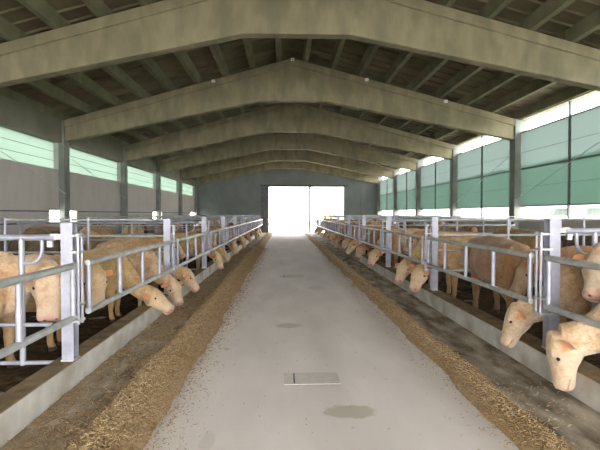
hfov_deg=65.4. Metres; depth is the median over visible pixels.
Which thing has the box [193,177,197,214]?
concrete column
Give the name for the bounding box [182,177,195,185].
beam
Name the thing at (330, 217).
railing post
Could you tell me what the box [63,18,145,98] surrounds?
roof purlin
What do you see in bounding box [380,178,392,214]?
curtain
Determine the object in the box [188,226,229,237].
cow
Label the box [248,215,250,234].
railing post
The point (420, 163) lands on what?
concrete column
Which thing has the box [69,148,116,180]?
window
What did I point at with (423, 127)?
roof purlin
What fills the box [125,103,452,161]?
roof beam
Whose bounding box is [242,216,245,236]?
railing post
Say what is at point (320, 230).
cow
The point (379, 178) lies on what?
concrete column
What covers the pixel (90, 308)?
gate panel
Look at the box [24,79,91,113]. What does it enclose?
roof purlin
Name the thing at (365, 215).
divider
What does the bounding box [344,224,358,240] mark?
gate panel
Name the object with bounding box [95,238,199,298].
cow
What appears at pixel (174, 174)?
beam
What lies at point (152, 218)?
rail
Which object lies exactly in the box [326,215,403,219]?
divider
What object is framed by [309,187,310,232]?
door
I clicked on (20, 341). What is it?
gate panel
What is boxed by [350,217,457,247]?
gate
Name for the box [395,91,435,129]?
roof purlin
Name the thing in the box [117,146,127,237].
concrete column
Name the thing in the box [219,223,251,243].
cow
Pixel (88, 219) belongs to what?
divider
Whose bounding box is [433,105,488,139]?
roof purlin
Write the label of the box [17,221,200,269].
gate
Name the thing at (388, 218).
railing post
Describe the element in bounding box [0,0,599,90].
roof beam
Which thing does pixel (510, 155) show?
wire
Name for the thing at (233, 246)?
cow
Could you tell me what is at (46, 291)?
cow
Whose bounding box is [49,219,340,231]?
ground
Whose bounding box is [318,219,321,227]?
gate panel
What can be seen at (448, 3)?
roof purlin
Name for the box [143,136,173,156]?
roof purlin
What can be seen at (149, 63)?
roof purlin
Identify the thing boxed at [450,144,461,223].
concrete column
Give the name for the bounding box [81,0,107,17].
roof purlin
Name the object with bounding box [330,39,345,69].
roof purlin
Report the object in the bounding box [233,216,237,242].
railing post
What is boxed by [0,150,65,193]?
wire
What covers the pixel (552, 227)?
railing post
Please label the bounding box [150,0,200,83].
roof purlin
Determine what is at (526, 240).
cow
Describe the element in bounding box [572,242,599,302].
cow
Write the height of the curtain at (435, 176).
3.430 m
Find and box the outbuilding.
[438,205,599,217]
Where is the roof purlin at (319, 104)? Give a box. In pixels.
[317,63,329,108]
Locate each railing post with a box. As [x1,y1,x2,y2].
[60,223,85,361]
[163,219,175,293]
[201,217,209,268]
[221,216,226,248]
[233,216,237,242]
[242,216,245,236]
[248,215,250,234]
[323,215,325,231]
[328,215,331,233]
[335,215,339,241]
[344,215,349,246]
[359,216,365,254]
[381,216,390,266]
[424,217,437,290]
[533,219,560,348]
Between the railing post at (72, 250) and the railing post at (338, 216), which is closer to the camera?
the railing post at (72, 250)
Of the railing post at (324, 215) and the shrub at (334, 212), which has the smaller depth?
the railing post at (324, 215)
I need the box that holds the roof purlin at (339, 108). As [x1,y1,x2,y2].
[337,70,356,113]
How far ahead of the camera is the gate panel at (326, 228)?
28.15 m
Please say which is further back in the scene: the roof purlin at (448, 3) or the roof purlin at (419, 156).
the roof purlin at (419, 156)
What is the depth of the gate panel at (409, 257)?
9.70 m
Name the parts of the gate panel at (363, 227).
rail, rail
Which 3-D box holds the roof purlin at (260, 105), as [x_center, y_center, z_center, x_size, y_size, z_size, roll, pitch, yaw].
[-1.760,-5.552,19.126,0.220,0.295,5.980,0,1,-2]
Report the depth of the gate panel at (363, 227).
13.42 m
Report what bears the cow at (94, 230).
on the bedding at (37, 350)
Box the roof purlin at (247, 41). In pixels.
[242,38,254,69]
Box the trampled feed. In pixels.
[0,233,264,449]
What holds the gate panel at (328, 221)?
attached to the railing post at (338, 216)
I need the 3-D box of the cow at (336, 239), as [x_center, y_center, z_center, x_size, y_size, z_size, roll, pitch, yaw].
[2.501,0.507,21.422,1.987,1.205,0.565,0,1,2]
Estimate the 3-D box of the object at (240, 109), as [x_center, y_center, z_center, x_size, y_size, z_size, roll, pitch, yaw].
[-2.690,-5.291,19.100,0.220,0.295,5.980,0,1,-2]
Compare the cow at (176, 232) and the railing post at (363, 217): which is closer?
the cow at (176, 232)
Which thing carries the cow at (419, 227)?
on the bedding at (486, 301)
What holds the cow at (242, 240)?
on the bedding at (37, 350)
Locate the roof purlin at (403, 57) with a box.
[383,0,441,83]
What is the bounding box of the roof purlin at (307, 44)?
[303,39,311,61]
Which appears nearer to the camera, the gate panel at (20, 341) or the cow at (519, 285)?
the gate panel at (20, 341)
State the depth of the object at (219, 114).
21.02 m
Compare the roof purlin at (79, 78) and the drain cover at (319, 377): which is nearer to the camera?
the drain cover at (319, 377)
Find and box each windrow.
[63,232,272,449]
[303,232,588,449]
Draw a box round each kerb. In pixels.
[0,233,259,447]
[314,230,599,412]
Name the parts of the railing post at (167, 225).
hinge rod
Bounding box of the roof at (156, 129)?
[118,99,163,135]
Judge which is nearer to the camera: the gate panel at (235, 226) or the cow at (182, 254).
the cow at (182, 254)
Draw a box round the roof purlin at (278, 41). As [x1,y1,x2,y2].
[275,38,281,61]
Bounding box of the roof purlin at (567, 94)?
[514,86,591,119]
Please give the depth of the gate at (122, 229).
19.08 m
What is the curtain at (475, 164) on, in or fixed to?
attached to the wall at (535, 226)
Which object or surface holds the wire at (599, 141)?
attached to the concrete column at (515, 160)
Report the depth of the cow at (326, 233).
28.31 m
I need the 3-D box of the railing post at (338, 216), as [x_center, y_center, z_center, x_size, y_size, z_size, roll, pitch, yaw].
[1.853,0.165,23.185,0.236,1.318,0.195,0,1,-2]
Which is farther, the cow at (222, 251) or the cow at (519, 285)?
the cow at (222, 251)
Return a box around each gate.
[0,234,59,365]
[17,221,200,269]
[121,219,232,248]
[167,217,247,238]
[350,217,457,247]
[391,219,562,268]
[561,227,599,353]
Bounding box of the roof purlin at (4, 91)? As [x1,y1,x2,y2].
[0,87,63,119]
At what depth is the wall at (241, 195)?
40.38 m
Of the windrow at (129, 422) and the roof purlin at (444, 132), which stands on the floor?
the windrow at (129, 422)
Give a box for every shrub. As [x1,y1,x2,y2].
[269,206,282,224]
[318,204,342,219]
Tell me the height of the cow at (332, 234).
1.220 m
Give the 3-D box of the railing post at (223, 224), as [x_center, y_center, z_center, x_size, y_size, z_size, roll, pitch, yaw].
[-2.507,0.362,15.463,0.193,1.288,0.195,0,1,-2]
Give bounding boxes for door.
[261,186,267,232]
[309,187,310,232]
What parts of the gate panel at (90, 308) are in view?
rail, rail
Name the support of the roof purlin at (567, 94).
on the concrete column
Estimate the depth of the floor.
4.54 m
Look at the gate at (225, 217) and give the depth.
26.52 m
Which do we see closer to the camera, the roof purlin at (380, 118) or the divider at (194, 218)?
the roof purlin at (380, 118)
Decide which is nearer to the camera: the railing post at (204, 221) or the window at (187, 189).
the railing post at (204, 221)
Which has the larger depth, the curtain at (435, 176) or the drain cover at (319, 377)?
the curtain at (435, 176)
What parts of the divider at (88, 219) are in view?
rail, rail, rail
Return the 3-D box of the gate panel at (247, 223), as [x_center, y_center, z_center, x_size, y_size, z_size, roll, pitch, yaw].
[-2.704,0.110,24.621,0.058,0.516,3.420,0,1,-2]
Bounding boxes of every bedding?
[0,234,250,391]
[322,232,599,367]
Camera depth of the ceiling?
14.64 m
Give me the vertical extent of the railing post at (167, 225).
1.288 m
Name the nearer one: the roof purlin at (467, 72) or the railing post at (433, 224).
the railing post at (433, 224)
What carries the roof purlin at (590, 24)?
on the roof beam at (163, 27)
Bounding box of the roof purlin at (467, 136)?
[452,112,513,144]
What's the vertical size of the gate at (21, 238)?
1.235 m
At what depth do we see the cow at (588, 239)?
10.40 m
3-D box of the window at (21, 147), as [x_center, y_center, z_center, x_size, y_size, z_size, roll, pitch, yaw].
[-8.217,-2.256,12.977,0.068,0.900,5.600,0,1,-2]
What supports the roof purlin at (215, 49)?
on the roof beam at (163, 27)
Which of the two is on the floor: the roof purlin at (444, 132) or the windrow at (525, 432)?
the windrow at (525, 432)
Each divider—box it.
[0,217,163,253]
[63,216,220,261]
[135,215,241,227]
[172,215,251,224]
[194,218,257,218]
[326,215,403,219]
[340,215,420,227]
[366,216,514,233]
[438,217,599,271]
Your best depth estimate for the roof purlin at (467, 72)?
14.26 m
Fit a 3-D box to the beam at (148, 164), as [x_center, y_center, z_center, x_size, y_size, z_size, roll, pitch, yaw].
[-8.542,-3.369,24.950,0.360,0.760,5.600,0,1,-2]
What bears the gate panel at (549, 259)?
attached to the railing post at (552, 227)
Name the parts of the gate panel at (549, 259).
rail, rail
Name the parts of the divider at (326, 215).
rail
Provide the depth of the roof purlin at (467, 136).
20.79 m
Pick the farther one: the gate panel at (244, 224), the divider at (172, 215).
the divider at (172, 215)
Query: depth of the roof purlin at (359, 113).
21.27 m
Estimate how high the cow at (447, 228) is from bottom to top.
1.246 m
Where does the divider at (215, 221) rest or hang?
on the floor
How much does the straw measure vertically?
0.026 m
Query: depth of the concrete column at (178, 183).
33.79 m
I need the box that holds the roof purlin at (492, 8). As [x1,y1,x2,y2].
[482,0,512,18]
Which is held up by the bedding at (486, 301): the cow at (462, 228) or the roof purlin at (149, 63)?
the cow at (462, 228)
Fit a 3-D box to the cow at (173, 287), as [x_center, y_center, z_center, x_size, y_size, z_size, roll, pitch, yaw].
[-2.829,0.891,7.806,1.770,1.076,0.537,0,1,-7]
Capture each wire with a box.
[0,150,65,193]
[68,156,124,197]
[452,155,510,205]
[513,141,599,200]
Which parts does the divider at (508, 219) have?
rail, rail, rail, rail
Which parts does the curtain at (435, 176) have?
frame post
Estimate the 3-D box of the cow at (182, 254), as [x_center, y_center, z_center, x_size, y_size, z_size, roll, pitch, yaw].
[-3.406,0.807,10.200,1.845,1.132,0.569,0,1,3]
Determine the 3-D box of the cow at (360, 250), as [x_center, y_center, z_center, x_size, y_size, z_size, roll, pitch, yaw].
[2.736,0.656,15.289,1.982,1.184,0.590,0,1,-4]
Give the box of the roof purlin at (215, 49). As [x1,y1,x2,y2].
[208,44,227,76]
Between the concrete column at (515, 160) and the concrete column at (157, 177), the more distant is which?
the concrete column at (157, 177)
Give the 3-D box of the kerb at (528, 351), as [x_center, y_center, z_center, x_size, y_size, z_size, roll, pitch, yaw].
[1.992,1.017,20.310,0.250,0.250,40.000,0,1,-2]
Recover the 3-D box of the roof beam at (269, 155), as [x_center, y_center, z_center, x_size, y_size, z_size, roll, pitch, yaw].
[-0.855,-4.711,34.189,15.480,2.865,0.380,0,1,-2]
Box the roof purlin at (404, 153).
[402,135,433,155]
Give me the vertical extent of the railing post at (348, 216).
1.318 m
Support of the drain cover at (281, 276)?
on the floor
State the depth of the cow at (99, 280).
5.50 m
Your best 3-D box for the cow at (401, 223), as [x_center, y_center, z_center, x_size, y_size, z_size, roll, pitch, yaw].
[4.978,0.462,21.604,0.648,1.287,2.099,0,1,-4]
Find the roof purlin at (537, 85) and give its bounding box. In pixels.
[488,46,599,112]
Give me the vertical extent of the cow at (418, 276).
1.260 m
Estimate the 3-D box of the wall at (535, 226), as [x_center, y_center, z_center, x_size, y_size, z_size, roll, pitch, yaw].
[7.799,0.506,16.543,0.160,1.450,48.500,0,1,-2]
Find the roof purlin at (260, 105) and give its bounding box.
[254,64,262,108]
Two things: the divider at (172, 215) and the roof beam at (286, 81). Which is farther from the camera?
the divider at (172, 215)
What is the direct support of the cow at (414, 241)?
on the bedding at (486, 301)
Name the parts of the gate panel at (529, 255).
rail, rail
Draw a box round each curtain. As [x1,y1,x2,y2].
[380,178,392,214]
[397,170,414,215]
[420,157,449,215]
[457,136,509,217]
[520,101,599,217]
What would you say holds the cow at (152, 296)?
on the bedding at (37, 350)
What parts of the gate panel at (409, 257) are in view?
rail, rail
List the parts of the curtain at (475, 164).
frame post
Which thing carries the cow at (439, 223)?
on the bedding at (486, 301)
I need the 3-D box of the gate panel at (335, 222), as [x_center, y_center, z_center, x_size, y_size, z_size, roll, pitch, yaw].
[1.781,0.153,21.233,0.058,0.522,3.420,0,1,-2]
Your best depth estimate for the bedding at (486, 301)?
8.81 m
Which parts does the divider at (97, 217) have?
rail, rail, rail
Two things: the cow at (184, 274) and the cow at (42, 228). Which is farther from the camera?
the cow at (42, 228)
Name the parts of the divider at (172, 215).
rail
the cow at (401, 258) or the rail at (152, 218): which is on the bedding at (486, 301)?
the cow at (401, 258)
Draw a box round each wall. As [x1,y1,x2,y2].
[0,158,194,250]
[198,169,376,231]
[384,220,599,232]
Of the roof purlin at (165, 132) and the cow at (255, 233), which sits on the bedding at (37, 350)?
the cow at (255, 233)
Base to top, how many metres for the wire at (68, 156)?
1.265 m
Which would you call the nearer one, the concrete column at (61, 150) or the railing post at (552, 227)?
the railing post at (552, 227)
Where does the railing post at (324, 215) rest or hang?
on the kerb at (528, 351)
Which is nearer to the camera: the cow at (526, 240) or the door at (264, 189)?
the cow at (526, 240)
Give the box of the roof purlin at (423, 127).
[414,98,462,134]
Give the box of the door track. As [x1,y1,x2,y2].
[260,185,348,185]
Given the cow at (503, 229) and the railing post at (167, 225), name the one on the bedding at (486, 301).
the cow at (503, 229)
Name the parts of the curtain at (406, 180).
frame post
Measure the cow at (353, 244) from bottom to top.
1.245 m
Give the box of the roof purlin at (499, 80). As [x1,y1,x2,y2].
[462,32,564,105]
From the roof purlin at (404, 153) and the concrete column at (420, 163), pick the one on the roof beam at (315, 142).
the roof purlin at (404, 153)
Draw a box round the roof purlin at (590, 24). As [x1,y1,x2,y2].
[564,8,599,42]
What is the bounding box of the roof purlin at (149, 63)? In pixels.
[107,7,173,91]
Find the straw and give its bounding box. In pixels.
[155,261,599,449]
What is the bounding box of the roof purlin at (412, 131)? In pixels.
[387,130,414,151]
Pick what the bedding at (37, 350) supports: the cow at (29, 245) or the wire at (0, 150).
the cow at (29, 245)
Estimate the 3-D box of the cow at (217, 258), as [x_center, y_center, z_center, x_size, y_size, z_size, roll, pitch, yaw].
[-3.008,0.760,12.990,1.801,1.095,0.546,0,1,-2]
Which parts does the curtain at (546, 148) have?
cord, cord, frame post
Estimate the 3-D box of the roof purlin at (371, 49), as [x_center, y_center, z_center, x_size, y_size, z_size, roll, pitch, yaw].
[2.173,-5.200,13.264,0.220,0.295,5.980,0,1,-2]
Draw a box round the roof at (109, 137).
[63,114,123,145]
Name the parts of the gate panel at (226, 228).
rail, rail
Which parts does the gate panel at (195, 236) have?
rail, rail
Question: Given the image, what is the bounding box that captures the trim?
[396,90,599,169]
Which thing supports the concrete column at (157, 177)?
on the floor
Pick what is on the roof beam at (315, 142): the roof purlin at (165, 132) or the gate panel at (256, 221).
the roof purlin at (165, 132)
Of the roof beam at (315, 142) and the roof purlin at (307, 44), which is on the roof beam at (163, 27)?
the roof purlin at (307, 44)
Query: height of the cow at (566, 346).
1.319 m
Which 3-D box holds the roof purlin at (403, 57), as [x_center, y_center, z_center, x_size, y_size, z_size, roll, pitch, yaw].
[3.103,-4.960,13.301,0.220,0.295,5.980,0,1,-2]
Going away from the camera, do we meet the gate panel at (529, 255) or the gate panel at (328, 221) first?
the gate panel at (529, 255)
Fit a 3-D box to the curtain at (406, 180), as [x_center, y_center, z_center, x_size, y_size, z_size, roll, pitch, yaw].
[7.208,-2.288,31.520,0.090,3.430,5.580,0,1,-2]
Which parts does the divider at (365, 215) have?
rail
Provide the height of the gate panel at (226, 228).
0.516 m
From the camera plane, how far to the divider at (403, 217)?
15.87 m
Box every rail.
[0,210,178,212]
[0,218,169,224]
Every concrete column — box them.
[54,120,69,226]
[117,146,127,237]
[153,161,160,218]
[176,170,182,220]
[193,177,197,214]
[376,176,382,214]
[392,169,399,224]
[415,159,423,223]
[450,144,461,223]
[509,119,526,228]
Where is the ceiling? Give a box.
[0,0,599,168]
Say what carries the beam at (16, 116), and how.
on the concrete column
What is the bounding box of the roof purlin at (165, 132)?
[163,130,189,152]
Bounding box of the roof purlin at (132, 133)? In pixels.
[91,107,143,141]
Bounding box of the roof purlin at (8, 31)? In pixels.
[0,16,19,40]
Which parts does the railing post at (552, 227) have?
hinge rod, hinge rod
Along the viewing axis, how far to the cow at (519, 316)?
4.93 m
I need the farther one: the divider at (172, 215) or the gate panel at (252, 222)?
the divider at (172, 215)
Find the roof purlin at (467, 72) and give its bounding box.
[436,20,523,98]
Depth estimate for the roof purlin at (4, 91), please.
13.84 m
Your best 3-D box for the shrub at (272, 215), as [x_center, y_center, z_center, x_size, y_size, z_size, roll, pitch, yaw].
[-5.345,-1.598,77.867,5.086,3.416,5.226,0,1,-2]
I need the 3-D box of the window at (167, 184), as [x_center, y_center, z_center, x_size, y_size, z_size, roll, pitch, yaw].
[-8.833,-2.680,30.961,0.068,0.900,5.600,0,1,-2]
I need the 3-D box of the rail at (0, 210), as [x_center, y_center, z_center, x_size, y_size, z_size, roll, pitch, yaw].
[-8.155,-0.465,15.924,0.030,0.040,48.400,0,1,-2]
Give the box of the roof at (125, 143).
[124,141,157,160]
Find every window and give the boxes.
[0,126,54,168]
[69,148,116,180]
[127,166,153,187]
[161,176,175,192]
[182,183,192,195]
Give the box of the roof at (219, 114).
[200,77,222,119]
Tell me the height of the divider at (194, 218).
1.560 m
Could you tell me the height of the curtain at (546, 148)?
3.430 m
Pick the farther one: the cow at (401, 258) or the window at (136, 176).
the window at (136, 176)
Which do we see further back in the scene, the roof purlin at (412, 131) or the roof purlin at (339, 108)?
the roof purlin at (412, 131)
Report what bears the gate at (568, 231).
attached to the railing post at (552, 227)
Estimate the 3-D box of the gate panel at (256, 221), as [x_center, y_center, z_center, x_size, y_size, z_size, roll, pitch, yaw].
[-2.958,-0.064,32.015,0.058,0.516,3.420,0,1,-2]
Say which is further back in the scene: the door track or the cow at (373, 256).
the door track
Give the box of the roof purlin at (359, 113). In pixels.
[356,77,383,118]
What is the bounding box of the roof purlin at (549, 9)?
[523,0,575,30]
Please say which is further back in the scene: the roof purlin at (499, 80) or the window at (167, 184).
the window at (167, 184)
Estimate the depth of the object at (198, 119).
20.86 m
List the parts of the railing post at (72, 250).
plate, hinge rod, hinge rod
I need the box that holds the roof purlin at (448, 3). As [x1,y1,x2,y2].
[441,0,455,7]
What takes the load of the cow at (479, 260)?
on the bedding at (486, 301)
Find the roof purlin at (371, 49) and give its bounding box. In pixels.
[356,43,378,76]
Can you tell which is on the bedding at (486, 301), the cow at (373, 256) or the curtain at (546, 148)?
the cow at (373, 256)
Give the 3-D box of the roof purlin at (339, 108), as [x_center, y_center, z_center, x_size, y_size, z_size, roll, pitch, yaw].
[1.968,-5.342,19.258,0.220,0.295,5.980,0,1,-2]
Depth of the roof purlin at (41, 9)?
9.30 m
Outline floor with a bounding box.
[0,232,599,449]
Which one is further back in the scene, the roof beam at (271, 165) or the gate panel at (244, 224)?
the roof beam at (271, 165)
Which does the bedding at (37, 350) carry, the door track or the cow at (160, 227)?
the cow at (160, 227)
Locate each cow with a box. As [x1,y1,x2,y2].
[0,251,60,367]
[9,230,60,254]
[23,226,59,233]
[26,254,113,351]
[53,250,174,322]
[78,226,115,250]
[84,246,183,308]
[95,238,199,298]
[106,237,185,285]
[122,224,144,232]
[154,231,201,267]
[157,224,177,232]
[171,233,223,268]
[175,231,229,263]
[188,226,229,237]
[191,227,237,254]
[214,224,246,247]
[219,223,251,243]
[232,222,257,239]
[317,219,336,235]
[322,220,343,238]
[328,222,361,240]
[333,223,368,247]
[341,224,366,249]
[345,224,397,254]
[354,227,407,260]
[367,229,428,266]
[377,228,429,261]
[394,232,480,288]
[399,222,414,227]
[403,230,482,283]
[408,232,511,298]
[410,224,429,228]
[426,222,443,230]
[439,224,460,230]
[453,226,478,232]
[458,235,532,313]
[492,226,519,233]
[500,264,597,359]
[506,229,543,289]
[509,245,591,320]
[545,302,599,391]
[561,233,599,247]
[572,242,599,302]
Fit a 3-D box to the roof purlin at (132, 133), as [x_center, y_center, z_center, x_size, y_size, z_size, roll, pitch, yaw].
[-7.337,-3.986,18.971,0.220,0.295,5.980,0,1,-2]
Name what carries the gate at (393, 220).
attached to the railing post at (388, 218)
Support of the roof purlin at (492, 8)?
on the roof beam at (163, 27)
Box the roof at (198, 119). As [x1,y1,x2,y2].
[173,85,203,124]
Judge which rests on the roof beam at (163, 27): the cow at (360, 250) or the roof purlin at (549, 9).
the roof purlin at (549, 9)
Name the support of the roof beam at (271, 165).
on the concrete column at (195, 188)
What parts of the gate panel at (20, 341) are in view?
rail, rail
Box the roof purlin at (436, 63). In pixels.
[409,9,482,90]
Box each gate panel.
[0,263,77,358]
[84,240,174,313]
[175,231,209,267]
[210,227,227,250]
[228,225,238,241]
[239,223,245,236]
[246,222,250,232]
[251,221,254,230]
[255,220,258,228]
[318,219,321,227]
[322,220,327,229]
[327,221,334,231]
[335,222,343,235]
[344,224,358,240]
[358,226,381,248]
[382,230,424,264]
[426,236,533,303]
[544,255,599,328]
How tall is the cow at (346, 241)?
1.181 m
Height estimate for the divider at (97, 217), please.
1.560 m
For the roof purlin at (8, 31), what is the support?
on the roof beam at (163, 27)
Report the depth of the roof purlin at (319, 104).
21.44 m
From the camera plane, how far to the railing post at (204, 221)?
11.73 m
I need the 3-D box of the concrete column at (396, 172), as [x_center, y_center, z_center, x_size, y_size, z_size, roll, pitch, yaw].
[7.101,-1.668,34.534,0.440,4.948,0.400,0,1,-2]
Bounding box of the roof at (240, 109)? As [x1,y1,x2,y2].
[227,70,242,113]
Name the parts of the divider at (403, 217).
rail, rail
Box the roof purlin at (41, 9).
[17,0,63,28]
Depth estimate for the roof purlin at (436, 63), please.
14.35 m
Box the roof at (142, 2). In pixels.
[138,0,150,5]
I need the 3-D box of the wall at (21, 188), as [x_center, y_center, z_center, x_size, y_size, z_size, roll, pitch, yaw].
[-8.262,-0.316,15.973,0.180,3.120,48.500,0,1,-2]
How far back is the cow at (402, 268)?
9.85 m
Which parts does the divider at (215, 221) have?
rail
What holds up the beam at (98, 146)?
on the concrete column at (61, 150)
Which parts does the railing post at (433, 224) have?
hinge rod, hinge rod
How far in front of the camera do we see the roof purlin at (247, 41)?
14.51 m
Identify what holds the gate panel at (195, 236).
attached to the railing post at (167, 225)
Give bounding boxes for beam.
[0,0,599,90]
[0,95,61,142]
[64,59,514,141]
[69,136,122,161]
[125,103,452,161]
[127,157,157,173]
[159,133,416,172]
[161,169,179,180]
[181,150,393,179]
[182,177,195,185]
[197,161,376,184]
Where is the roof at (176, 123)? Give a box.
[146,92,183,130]
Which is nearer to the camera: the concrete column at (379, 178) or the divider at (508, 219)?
the divider at (508, 219)
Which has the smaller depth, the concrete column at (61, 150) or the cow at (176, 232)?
the cow at (176, 232)
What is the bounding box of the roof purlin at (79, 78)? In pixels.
[19,30,118,106]
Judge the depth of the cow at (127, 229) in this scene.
16.36 m
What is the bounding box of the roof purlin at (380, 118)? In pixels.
[376,85,409,124]
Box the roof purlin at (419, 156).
[417,140,452,159]
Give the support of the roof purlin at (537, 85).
on the roof beam at (163, 27)
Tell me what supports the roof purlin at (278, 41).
on the roof beam at (163, 27)
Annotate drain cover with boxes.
[280,275,303,277]
[284,372,340,384]

